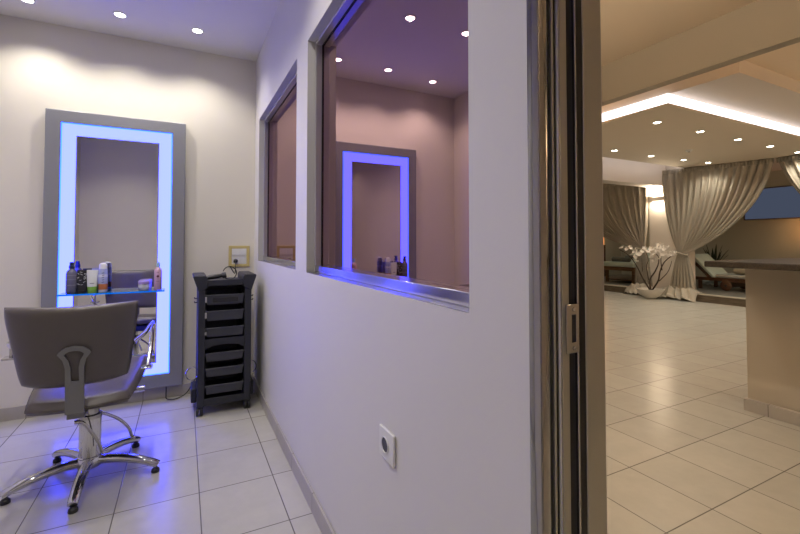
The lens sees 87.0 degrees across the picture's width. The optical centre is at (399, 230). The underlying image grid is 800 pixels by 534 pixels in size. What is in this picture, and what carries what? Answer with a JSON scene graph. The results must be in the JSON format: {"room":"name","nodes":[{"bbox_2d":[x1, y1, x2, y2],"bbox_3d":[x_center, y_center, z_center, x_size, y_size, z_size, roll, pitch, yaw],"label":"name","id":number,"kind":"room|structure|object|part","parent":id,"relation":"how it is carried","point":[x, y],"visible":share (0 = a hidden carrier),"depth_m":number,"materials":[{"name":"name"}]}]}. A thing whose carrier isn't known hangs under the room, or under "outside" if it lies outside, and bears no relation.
{"room":"salon","nodes":[
{"label":"salon","id":0,"kind":"room"},
{"bbox_2d":[0,14,255,408],"bbox_3d":[-2.041,-0.123,3.006,1.900,2.671,0.120,1,-2,-27],"label":"wall","id":1,"kind":"structure","parent":0,"point":[43,65],"depth_m":3.00,"materials":[{"name":"paint"}]},
{"bbox_2d":[41,108,194,399],"bbox_3d":[-1.901,0.208,2.950,0.941,2.005,0.089,1,-2,-27],"label":"mirror","id":2,"kind":"object","parent":1,"relation":"attached to","point":[114,191],"visible":0.75,"depth_m":2.93,"materials":[{"name":"paint"}]},
{"bbox_2d":[56,288,164,296],"bbox_3d":[-1.920,0.421,2.837,0.591,0.022,0.142,1,-2,-27],"label":"glass shelf","id":3,"kind":"object","parent":2,"relation":"attached to","point":[162,289],"visible":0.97,"depth_m":2.80,"materials":[{"name":"blue"}]},
{"bbox_2d":[65,262,76,293],"bbox_3d":[-2.121,0.306,2.723,0.058,0.203,0.058,1,-2,-27],"label":"pump bottle","id":4,"kind":"object","parent":3,"relation":"on","point":[71,274],"visible":1,"depth_m":2.70,"materials":[{"name":"plastic"}]},
{"bbox_2d":[76,270,86,292],"bbox_3d":[-2.072,0.333,2.747,0.058,0.150,0.040,1,-2,-27],"label":"tube","id":5,"kind":"object","parent":3,"relation":"on","point":[81,287],"visible":1,"depth_m":2.74,"materials":[{"name":"black plastic"}]},
{"bbox_2d":[87,270,97,292],"bbox_3d":[-2.023,0.333,2.772,0.050,0.150,0.044,0,-2,14],"label":"tube","id":6,"kind":"object","parent":3,"relation":"on","point":[92,275],"visible":1,"depth_m":2.76,"materials":[{"name":"grey plastic"}]},
{"bbox_2d":[98,263,107,292],"bbox_3d":[-1.970,0.312,2.799,0.052,0.195,0.054,1,-2,-27],"label":"spray can","id":7,"kind":"object","parent":3,"relation":"on","point":[103,267],"visible":1,"depth_m":2.78,"materials":[{"name":"white plastic"}]},
{"bbox_2d":[138,280,150,289],"bbox_3d":[-1.776,0.380,2.931,0.078,0.066,0.078,1,-2,-27],"label":"jar","id":8,"kind":"object","parent":3,"relation":"on","point":[142,284],"visible":1,"depth_m":2.90,"materials":[{"name":"grey plastic"}]},
{"bbox_3d":[-1.776,0.359,2.932,0.078,0.024,0.078,1,-2,-27],"label":"jar lid","id":9,"kind":"part","parent":8,"relation":"part of","materials":[{"name":"purple"}]},
{"bbox_2d":[154,262,161,289],"bbox_3d":[-1.693,0.318,2.952,0.047,0.191,0.048,1,-2,-27],"label":"spray bottle","id":10,"kind":"object","parent":3,"relation":"on","point":[158,271],"visible":1,"depth_m":2.93,"materials":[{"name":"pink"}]},
{"bbox_3d":[-1.960,0.154,2.929,0.636,1.722,0.036,1,-2,-27],"label":"light panel","id":11,"kind":"part","parent":2,"relation":"part of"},
{"bbox_3d":[-1.578,1.133,3.073,0.229,0.161,0.058,1,-2,-27],"label":"power cord","id":12,"kind":"part","parent":2,"relation":"part of","materials":[{"name":"black plastic"}]},
{"bbox_2d":[0,374,252,421],"bbox_3d":[-1.962,1.171,2.937,1.790,0.081,0.012,1,-2,-27],"label":"baseboard","id":13,"kind":"structure","parent":1,"relation":"attached to","point":[17,412],"depth_m":3.00,"materials":[{"name":"tile"}]},
{"bbox_2d":[228,246,249,266],"bbox_3d":[-1.265,0.203,3.318,0.155,0.165,0.013,1,-2,-27],"label":"wall socket","id":14,"kind":"object","parent":1,"relation":"attached to","point":[241,253],"visible":0.99,"depth_m":3.32,"materials":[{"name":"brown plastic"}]},
{"bbox_2d":[232,249,238,255],"bbox_3d":[-1.288,0.170,3.304,0.053,0.053,0.004,1,-2,-27],"label":"rocker switch","id":15,"kind":"object","parent":14,"relation":"attached to","point":[235,252],"depth_m":3.30,"materials":[{"name":"white plastic"}]},
{"bbox_2d":[239,249,246,254],"bbox_3d":[-1.239,0.171,3.328,0.053,0.053,0.004,1,-2,-27],"label":"rocker switch","id":16,"kind":"object","parent":14,"relation":"attached to","point":[241,251],"depth_m":3.33,"materials":[{"name":"white plastic"}]},
{"bbox_2d":[0,0,279,61],"bbox_3d":[-1.111,-1.464,1.344,1.790,0.080,3.750,1,-2,-27],"label":"ceiling","id":17,"kind":"structure","parent":0,"point":[239,29],"depth_m":2.76,"materials":[{"name":"paint"}]},
{"bbox_2d":[21,0,35,3],"bbox_3d":[-2.246,-1.389,2.542,0.084,0.005,0.084,1,-2,-27],"label":"recessed light","id":18,"kind":"object","parent":17,"relation":"in","point":[26,1],"visible":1,"depth_m":2.56,"materials":[{"name":"white"}]},
{"bbox_2d":[112,11,127,17],"bbox_3d":[-1.798,-1.385,2.709,0.084,0.005,0.084,1,-2,-27],"label":"recessed light","id":19,"kind":"object","parent":17,"relation":"in","point":[119,14],"visible":1,"depth_m":2.70,"materials":[{"name":"white"}]},
{"bbox_2d":[191,27,203,33],"bbox_3d":[-1.399,-1.379,2.913,0.084,0.005,0.084,1,-2,-27],"label":"recessed light","id":20,"kind":"object","parent":17,"relation":"in","point":[194,29],"visible":1,"depth_m":2.91,"materials":[{"name":"white"}]},
{"bbox_2d":[0,291,799,533],"bbox_3d":[3.107,1.329,5.420,13.400,0.100,10.100,1,-2,-27],"label":"floor","id":21,"kind":"structure","parent":0,"point":[684,453],"depth_m":2.22,"materials":[{"name":"tile"}]},
{"bbox_2d":[0,300,159,514],"bbox_3d":[-1.552,0.757,2.131,0.620,0.864,0.871,1,-2,-27],"label":"salon chair","id":22,"kind":"object","parent":21,"relation":"on","point":[77,361],"visible":1,"depth_m":1.82,"materials":[{"name":"grey leather"}]},
{"bbox_3d":[-1.619,1.121,1.914,0.052,0.080,0.287,-2,-2,45],"label":"leg","id":23,"kind":"part","parent":22,"relation":"part of","materials":[{"name":"silver metal"}]},
{"bbox_3d":[-1.651,1.127,2.114,0.287,0.080,0.052,-1,-2,27],"label":"leg","id":24,"kind":"part","parent":22,"relation":"part of","materials":[{"name":"silver metal"}]},
{"bbox_3d":[-1.408,0.494,1.819,0.471,0.356,0.172,1,-2,-27],"label":"backrest","id":25,"kind":"part","parent":22,"relation":"part of","materials":[{"name":"grey leather"}]},
{"bbox_3d":[-1.427,0.788,1.879,0.062,0.044,0.200,1,-2,-27],"label":"bracket arm","id":26,"kind":"part","parent":22,"relation":"part of","materials":[{"name":"grey metal"}]},
{"bbox_3d":[-1.421,1.120,1.882,0.054,0.080,0.288,1,-2,-27],"label":"leg","id":27,"kind":"part","parent":22,"relation":"part of","materials":[{"name":"silver metal"}]},
{"bbox_3d":[-1.514,0.742,2.061,0.458,0.103,0.560,1,-2,-27],"label":"seat","id":28,"kind":"part","parent":22,"relation":"part of","materials":[{"name":"grey leather"}]},
{"bbox_3d":[-1.452,0.961,1.971,0.115,0.175,0.022,1,-2,-36],"label":"pump lever","id":29,"kind":"part","parent":22,"relation":"part of","materials":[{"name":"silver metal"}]},
{"bbox_3d":[-1.431,0.989,2.138,0.161,0.182,0.025,1,-2,-43],"label":"pump lever","id":30,"kind":"part","parent":22,"relation":"part of","materials":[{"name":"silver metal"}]},
{"bbox_3d":[-1.476,1.129,2.206,0.052,0.080,0.287,0,-2,7],"label":"leg","id":31,"kind":"part","parent":22,"relation":"part of","materials":[{"name":"silver metal"}]},
{"bbox_3d":[-1.328,1.125,2.060,0.287,0.080,0.052,0,-2,-8],"label":"leg","id":32,"kind":"part","parent":22,"relation":"part of","materials":[{"name":"silver metal"}]},
{"bbox_3d":[-1.301,0.593,2.166,0.047,0.217,0.450,1,-2,-20],"label":"armrest","id":33,"kind":"part","parent":22,"relation":"part of","materials":[{"name":"silver metal"}]},
{"bbox_2d":[185,271,256,416],"bbox_3d":[-1.238,0.755,2.950,0.465,0.912,0.356,1,-2,-27],"label":"trolley","id":34,"kind":"object","parent":21,"relation":"on","point":[223,315],"visible":1,"depth_m":2.84,"materials":[{"name":"grey plastic"}]},
{"bbox_3d":[-1.380,0.757,2.882,0.008,0.755,0.240,1,-2,-27],"label":"panel","id":35,"kind":"part","parent":34,"relation":"part of","materials":[{"name":"grey plastic"}]},
{"bbox_3d":[-1.433,0.759,3.017,0.044,0.792,0.050,1,-2,-27],"label":"post","id":36,"kind":"part","parent":34,"relation":"part of","materials":[{"name":"grey plastic"}]},
{"bbox_3d":[-1.301,0.752,2.759,0.044,0.792,0.050,1,-2,-27],"label":"post","id":37,"kind":"part","parent":34,"relation":"part of","materials":[{"name":"grey plastic"}]},
{"bbox_3d":[-1.314,0.755,3.098,0.242,0.760,0.008,1,-2,-27],"label":"panel","id":38,"kind":"part","parent":34,"relation":"part of","materials":[{"name":"black plastic"}]},
{"bbox_2d":[207,259,237,279],"bbox_3d":[-1.236,0.282,3.067,0.183,0.132,0.461,0,-2,7],"label":"hair clipper","id":39,"kind":"object","parent":34,"relation":"on","point":[222,275],"visible":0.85,"depth_m":2.92,"materials":[{"name":"black plastic"}]},
{"bbox_3d":[-1.236,1.050,2.938,0.234,0.062,0.315,1,-2,-27],"label":"drawer","id":40,"kind":"part","parent":34,"relation":"part of","materials":[{"name":"grey plastic"}]},
{"bbox_3d":[-1.236,0.938,2.941,0.234,0.060,0.315,1,-2,-27],"label":"drawer","id":41,"kind":"part","parent":34,"relation":"part of","materials":[{"name":"grey plastic"}]},
{"bbox_3d":[-1.236,0.839,2.944,0.234,0.060,0.315,1,-2,-27],"label":"drawer","id":42,"kind":"part","parent":34,"relation":"part of","materials":[{"name":"grey plastic"}]},
{"bbox_3d":[-1.236,1.126,2.935,0.250,0.046,0.318,1,-2,-27],"label":"panel","id":43,"kind":"part","parent":34,"relation":"part of","materials":[{"name":"grey plastic"}]},
{"bbox_2d":[192,271,256,292],"bbox_3d":[-1.238,0.355,2.961,0.390,0.110,0.356,1,-2,-27],"label":"tray","id":44,"kind":"object","parent":34,"relation":"on","point":[245,280],"depth_m":2.86,"materials":[{"name":"black plastic"}]},
{"bbox_3d":[-1.168,0.749,2.813,0.250,0.066,0.016,1,-2,-27],"label":"panel","id":45,"kind":"part","parent":34,"relation":"part of","materials":[{"name":"grey plastic"}]},
{"bbox_3d":[-1.236,0.677,2.948,0.234,0.063,0.315,1,-2,-27],"label":"drawer","id":46,"kind":"part","parent":34,"relation":"part of","materials":[{"name":"grey plastic"}]},
{"bbox_3d":[-1.236,0.568,2.951,0.234,0.067,0.315,1,-2,-27],"label":"drawer","id":47,"kind":"part","parent":34,"relation":"part of","materials":[{"name":"grey plastic"}]},
{"bbox_3d":[-1.236,0.463,2.954,0.234,0.067,0.315,1,-2,-27],"label":"drawer","id":48,"kind":"part","parent":34,"relation":"part of","materials":[{"name":"grey plastic"}]},
{"bbox_3d":[-1.179,0.763,3.147,0.044,0.792,0.050,1,-2,-27],"label":"post","id":49,"kind":"part","parent":34,"relation":"part of","materials":[{"name":"grey plastic"}]},
{"bbox_3d":[-1.046,0.756,2.889,0.044,0.792,0.050,1,-2,-27],"label":"post","id":50,"kind":"part","parent":34,"relation":"part of","materials":[{"name":"grey plastic"}]},
{"bbox_2d":[619,243,676,298],"bbox_3d":[4.978,0.798,8.475,0.502,1.127,1.187,1,-2,-27],"label":"flower bowl","id":51,"kind":"object","parent":21,"relation":"on","point":[647,292],"visible":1,"depth_m":8.33,"materials":[{"name":"beige ceramic"}]},
{"bbox_2d":[659,158,773,301],"bbox_3d":[5.800,0.046,7.938,0.544,2.595,1.836,1,-2,-37],"label":"curtain","id":52,"kind":"object","parent":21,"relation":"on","point":[701,203],"visible":0.98,"depth_m":8.13,"materials":[{"name":"beige fabric"}]},
{"bbox_2d":[704,258,799,426],"bbox_3d":[3.010,0.683,2.014,1.150,1.006,2.235,1,-2,-27],"label":"counter","id":53,"kind":"object","parent":21,"relation":"on","point":[772,286],"depth_m":2.72,"materials":[{"name":"paint"}]},
{"bbox_2d":[704,258,799,270],"bbox_3d":[3.010,0.199,2.028,1.150,0.038,2.235,1,-2,-27],"label":"countertop","id":54,"kind":"structure","parent":53,"relation":"on","point":[785,264],"depth_m":2.58,"materials":[{"name":"stone"}]},
{"bbox_3d":[3.145,1.148,2.053,0.762,0.078,2.162,1,-2,-27],"label":"skirting","id":55,"kind":"part","parent":53,"relation":"part of","materials":[{"name":"tile"}]},
{"bbox_2d":[253,0,606,533],"bbox_3d":[-0.234,-0.252,1.760,0.180,2.860,3.750,1,-2,-27],"label":"wall","id":56,"kind":"structure","parent":0,"point":[337,361],"depth_m":1.02,"materials":[{"name":"paint"}]},
{"bbox_2d":[258,71,296,269],"bbox_3d":[-0.745,-0.324,2.702,0.124,1.076,1.209,1,-2,-27],"label":"window","id":57,"kind":"structure","parent":56,"relation":"in","point":[279,206],"depth_m":2.79,"materials":[{"name":"glass"}]},
{"bbox_3d":[-0.784,0.212,2.667,0.035,0.003,1.209,1,-2,-27],"label":"sill","id":58,"kind":"part","parent":57,"relation":"part of","materials":[{"name":"silver metal"}]},
{"bbox_3d":[-0.755,0.195,2.683,0.034,0.030,1.181,1,-2,-27],"label":"rail","id":59,"kind":"part","parent":57,"relation":"part of","materials":[{"name":"silver metal"}]},
{"bbox_3d":[-0.736,-0.324,2.707,0.008,1.050,1.184,1,-2,-27],"label":"pane","id":60,"kind":"part","parent":57,"relation":"part of","materials":[{"name":"clear glass"}]},
{"bbox_2d":[252,375,335,533],"bbox_3d":[-0.490,1.145,2.013,0.012,0.081,2.973,1,-2,-27],"label":"baseboard","id":61,"kind":"structure","parent":56,"relation":"attached to","point":[322,520],"depth_m":1.99,"materials":[{"name":"tile"}]},
{"bbox_2d":[379,424,395,467],"bbox_3d":[-0.036,0.580,1.139,0.012,0.082,0.090,1,-2,-27],"label":"wall outlet","id":62,"kind":"object","parent":56,"relation":"attached to","point":[387,440],"visible":1,"depth_m":1.13,"materials":[{"name":"white plastic"}]},
{"bbox_2d":[307,0,468,312],"bbox_3d":[-0.090,-0.358,1.423,0.124,1.076,1.240,1,-2,-27],"label":"window","id":63,"kind":"structure","parent":56,"relation":"in","point":[392,102],"depth_m":1.28,"materials":[{"name":"glass"}]},
{"bbox_3d":[-0.130,0.177,1.388,0.035,0.003,1.240,1,-2,-27],"label":"sill","id":64,"kind":"part","parent":63,"relation":"part of","materials":[{"name":"silver metal"}]},
{"bbox_3d":[-0.101,0.160,1.403,0.034,0.030,1.212,1,-2,-27],"label":"rail","id":65,"kind":"part","parent":63,"relation":"part of","materials":[{"name":"silver metal"}]},
{"bbox_2d":[526,0,606,533],"bbox_3d":[0.449,0.082,0.416,0.186,2.120,0.754,1,-2,-27],"label":"door frame","id":66,"kind":"structure","parent":56,"relation":"in","point":[567,343],"depth_m":0.71,"materials":[{"name":"silver metal"}]},
{"bbox_3d":[0.229,0.089,0.684,0.039,2.120,0.016,1,-2,-27],"label":"casing","id":67,"kind":"part","parent":66,"relation":"part of","materials":[{"name":"silver metal"}]},
{"bbox_3d":[0.290,0.165,0.710,0.030,0.082,0.003,1,-2,-27],"label":"strike plate","id":68,"kind":"part","parent":66,"relation":"part of","materials":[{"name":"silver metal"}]},
{"bbox_3d":[0.337,0.102,0.762,0.048,2.100,0.036,1,-2,-27],"label":"jamb panel","id":69,"kind":"part","parent":66,"relation":"part of","materials":[{"name":"beige metal"}]},
{"bbox_2d":[604,237,621,274],"bbox_3d":[1.703,-0.019,10.312,11.420,2.860,0.120,1,-2,-27],"label":"wall","id":70,"kind":"structure","parent":0,"point":[612,247],"depth_m":12.60,"materials":[{"name":"paint"}]},
{"bbox_2d":[601,0,799,105],"bbox_3d":[1.718,-1.420,4.785,0.100,0.360,9.800,1,-2,-27],"label":"beam","id":71,"kind":"structure","parent":70,"relation":"attached to","point":[760,27],"depth_m":3.32,"materials":[{"name":"paint"}]},
{"bbox_2d":[636,287,664,298],"bbox_3d":[4.998,1.263,8.424,0.500,0.195,0.500,1,-2,-27],"label":"bowl","id":72,"kind":"object","parent":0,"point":[647,292],"depth_m":8.31,"materials":[{"name":"beige ceramic"}]},
{"bbox_2d":[649,165,695,288],"bbox_3d":[5.626,-0.135,8.749,0.260,2.712,0.760,1,-2,-27],"label":"column","id":73,"kind":"structure","parent":0,"point":[659,231],"depth_m":8.80,"materials":[{"name":"paint"}]},
{"bbox_2d":[650,196,664,200],"bbox_3d":[5.397,-0.665,8.815,0.099,0.080,0.300,1,-2,-27],"label":"wall sconce","id":74,"kind":"object","parent":73,"relation":"attached to","point":[659,198],"visible":0.85,"depth_m":8.80,"materials":[{"name":"paint"}]},
{"bbox_2d":[604,274,745,297],"bbox_3d":[7.012,1.296,8.768,3.100,0.148,7.400,1,-2,-27],"label":"floor","id":75,"kind":"structure","parent":0,"point":[706,289],"depth_m":8.80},
{"bbox_2d":[603,237,605,275],"bbox_3d":[5.783,0.507,12.116,0.160,1.610,0.160,1,-2,-27],"label":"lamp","id":76,"kind":"object","parent":75,"relation":"on","point":[603,237],"visible":0.06,"depth_m":12.06,"materials":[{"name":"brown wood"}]},
{"bbox_2d":[604,248,649,283],"bbox_3d":[6.056,0.855,10.594,1.790,0.832,0.840,1,-2,-27],"label":"sun lounger","id":77,"kind":"object","parent":75,"relation":"on","point":[608,265],"visible":0.41,"depth_m":10.21,"materials":[{"name":"brown wood"}]},
{"bbox_3d":[5.171,1.093,10.528,0.060,0.352,0.060,1,-2,-27],"label":"leg","id":78,"kind":"part","parent":77,"relation":"part of","materials":[{"name":"brown wood"}]},
{"bbox_2d":[608,277,631,280],"bbox_3d":[6.056,1.206,10.585,1.670,0.025,0.740,1,-2,-27],"label":"shelf","id":79,"kind":"object","parent":77,"relation":"attached to","point":[619,278],"depth_m":10.44,"materials":[{"name":"brown wood"}]},
{"bbox_2d":[611,257,630,261],"bbox_3d":[5.407,0.710,10.322,0.124,0.110,0.480,1,-2,-27],"label":"rolled towel","id":80,"kind":"object","parent":77,"relation":"on","point":[615,259],"visible":0.93,"depth_m":10.27,"materials":[{"name":"fabric"}]},
{"bbox_3d":[6.056,0.832,10.595,1.790,0.115,0.840,1,-2,-27],"label":"mattress","id":81,"kind":"part","parent":77,"relation":"part of","materials":[{"name":"white fabric"}]},
{"bbox_3d":[6.056,0.934,10.592,1.750,0.090,0.800,1,-2,-27],"label":"bed frame","id":82,"kind":"part","parent":77,"relation":"part of","materials":[{"name":"brown wood"}]},
{"bbox_3d":[5.490,1.077,9.905,0.060,0.352,0.060,1,-2,-27],"label":"leg","id":83,"kind":"part","parent":77,"relation":"part of","materials":[{"name":"brown wood"}]},
{"bbox_2d":[604,285,745,306],"bbox_3d":[5.623,1.285,8.057,0.020,0.129,7.400,1,-2,-27],"label":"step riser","id":84,"kind":"structure","parent":75,"relation":"attached to","point":[700,298],"depth_m":7.79,"materials":[{"name":"brown wood"}]},
{"bbox_2d":[604,284,745,299],"bbox_3d":[5.636,1.209,8.066,0.090,0.022,7.400,1,-2,-27],"label":"trim","id":85,"kind":"structure","parent":75,"relation":"attached to","point":[604,284],"depth_m":7.73,"materials":[{"name":"beige wood"}]},
{"bbox_2d":[702,280,721,285],"bbox_3d":[7.115,1.147,9.441,0.389,0.179,0.714,1,-2,-27],"label":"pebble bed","id":86,"kind":"object","parent":75,"relation":"on","point":[707,282],"visible":0.38,"depth_m":9.49,"materials":[{"name":"grey gravel"}]},
{"bbox_2d":[704,245,727,260],"bbox_3d":[7.495,0.784,10.047,0.514,0.944,0.429,0,-2,18],"label":"snake plant","id":87,"kind":"object","parent":75,"relation":"on","point":[713,254],"visible":0.32,"depth_m":9.97,"materials":[{"name":"green plant"}]},
{"bbox_2d":[695,254,744,290],"bbox_3d":[6.989,0.846,8.331,0.732,0.723,2.123,1,-2,-27],"label":"sun lounger","id":88,"kind":"object","parent":75,"relation":"on","point":[729,280],"visible":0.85,"depth_m":8.76,"materials":[{"name":"beige fabric"}]},
{"bbox_3d":[6.349,1.131,8.916,0.050,0.185,0.060,1,-2,-27],"label":"leg","id":89,"kind":"part","parent":88,"relation":"part of","materials":[{"name":"brown wood"}]},
{"bbox_3d":[6.610,0.780,9.073,0.650,0.472,0.461,1,-2,-27],"label":"frame","id":90,"kind":"part","parent":88,"relation":"part of","materials":[{"name":"brown wood"}]},
{"bbox_2d":[695,254,726,276],"bbox_3d":[6.634,0.745,9.027,0.610,0.483,0.482,1,-2,-27],"label":"cushion","id":91,"kind":"object","parent":88,"relation":"on","point":[699,258],"depth_m":8.93,"materials":[{"name":"white fabric"}]},
{"bbox_3d":[6.756,0.987,8.123,0.050,0.070,1.970,1,-2,-27],"label":"rail","id":92,"kind":"part","parent":88,"relation":"part of","materials":[{"name":"brown wood"}]},
{"bbox_2d":[716,273,744,278],"bbox_3d":[7.110,0.913,8.092,0.610,0.074,1.590,1,-2,-27],"label":"seat cushion","id":93,"kind":"object","parent":88,"relation":"on","point":[725,275],"depth_m":8.49,"materials":[{"name":"grey fabric"}]},
{"bbox_2d":[733,268,744,274],"bbox_3d":[6.908,0.808,8.436,0.480,0.144,0.260,1,-2,-27],"label":"cushion","id":94,"kind":"object","parent":88,"relation":"on","point":[735,270],"visible":0.32,"depth_m":8.35,"materials":[{"name":"beige fabric"}]},
{"bbox_2d":[600,0,799,183],"bbox_3d":[3.988,-1.608,5.951,11.120,0.080,9.800,1,-2,-27],"label":"ceiling","id":95,"kind":"structure","parent":0,"point":[628,27],"depth_m":3.36,"materials":[{"name":"paint"}]},
{"bbox_2d":[602,157,665,187],"bbox_3d":[1.818,-1.251,7.022,8.240,0.575,0.300,1,-2,-27],"label":"beam","id":96,"kind":"structure","parent":95,"relation":"attached to","point":[615,171],"depth_m":8.27,"materials":[{"name":"paint"}]},
{"bbox_2d":[603,184,655,294],"bbox_3d":[4.617,0.152,10.065,0.413,2.498,2.808,1,-2,-27],"label":"curtain","id":97,"kind":"object","parent":96,"relation":"hanging from","point":[625,208],"visible":0.56,"depth_m":9.40,"materials":[{"name":"beige fabric"}]},
{"bbox_2d":[621,170,799,276],"bbox_3d":[8.992,-0.069,8.470,0.120,2.860,9.800,1,-2,-27],"label":"wall","id":98,"kind":"structure","parent":0,"point":[769,238],"depth_m":9.73,"materials":[{"name":"paint"}]},
{"bbox_2d":[602,60,799,170],"bbox_3d":[5.656,-1.471,7.025,7.170,0.135,3.200,1,-2,-27],"label":"ceiling","id":99,"kind":"structure","parent":98,"relation":"attached to","point":[745,87],"depth_m":4.56,"materials":[{"name":"paint"}]},
{"bbox_2d":[744,185,799,219],"bbox_3d":[8.707,-0.631,8.856,0.050,0.725,2.520,1,-2,-27],"label":"window","id":100,"kind":"structure","parent":98,"relation":"in","point":[779,202],"depth_m":9.44,"materials":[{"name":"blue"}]},
{"bbox_3d":[4.559,-1.364,6.608,4.700,0.103,1.980,1,-2,-27],"label":"trim","id":101,"kind":"structure","parent":0,"visible":0},
{"bbox_2d":[602,103,799,167],"bbox_3d":[4.515,-1.302,6.583,4.800,0.022,2.180,1,-2,-27],"label":"ceiling panel","id":102,"kind":"object","parent":101,"relation":"attached to","point":[635,137],"depth_m":6.05,"materials":[{"name":"paint"}]},
{"bbox_2d":[602,93,669,121],"bbox_3d":[2.392,-1.394,5.499,0.029,0.102,2.176,1,-2,-27],"label":"light","id":103,"kind":"object","parent":102,"relation":"attached to","point":[663,99],"visible":0.36,"depth_m":4.84,"materials":[{"name":"white"}]},
{"bbox_2d":[669,94,799,135],"bbox_3d":[5.017,-1.390,5.636,4.770,0.102,0.028,1,-2,-27],"label":"light","id":104,"kind":"object","parent":102,"relation":"attached to","point":[677,100],"visible":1,"depth_m":5.10,"materials":[{"name":"white"}]},
{"bbox_2d":[776,154,799,194],"bbox_3d":[6.878,-0.073,6.368,0.209,2.444,2.011,1,-2,-22],"label":"curtain","id":105,"kind":"object","parent":102,"relation":"hanging from","point":[789,165],"visible":1,"depth_m":7.15,"materials":[{"name":"beige fabric"}]}
]}

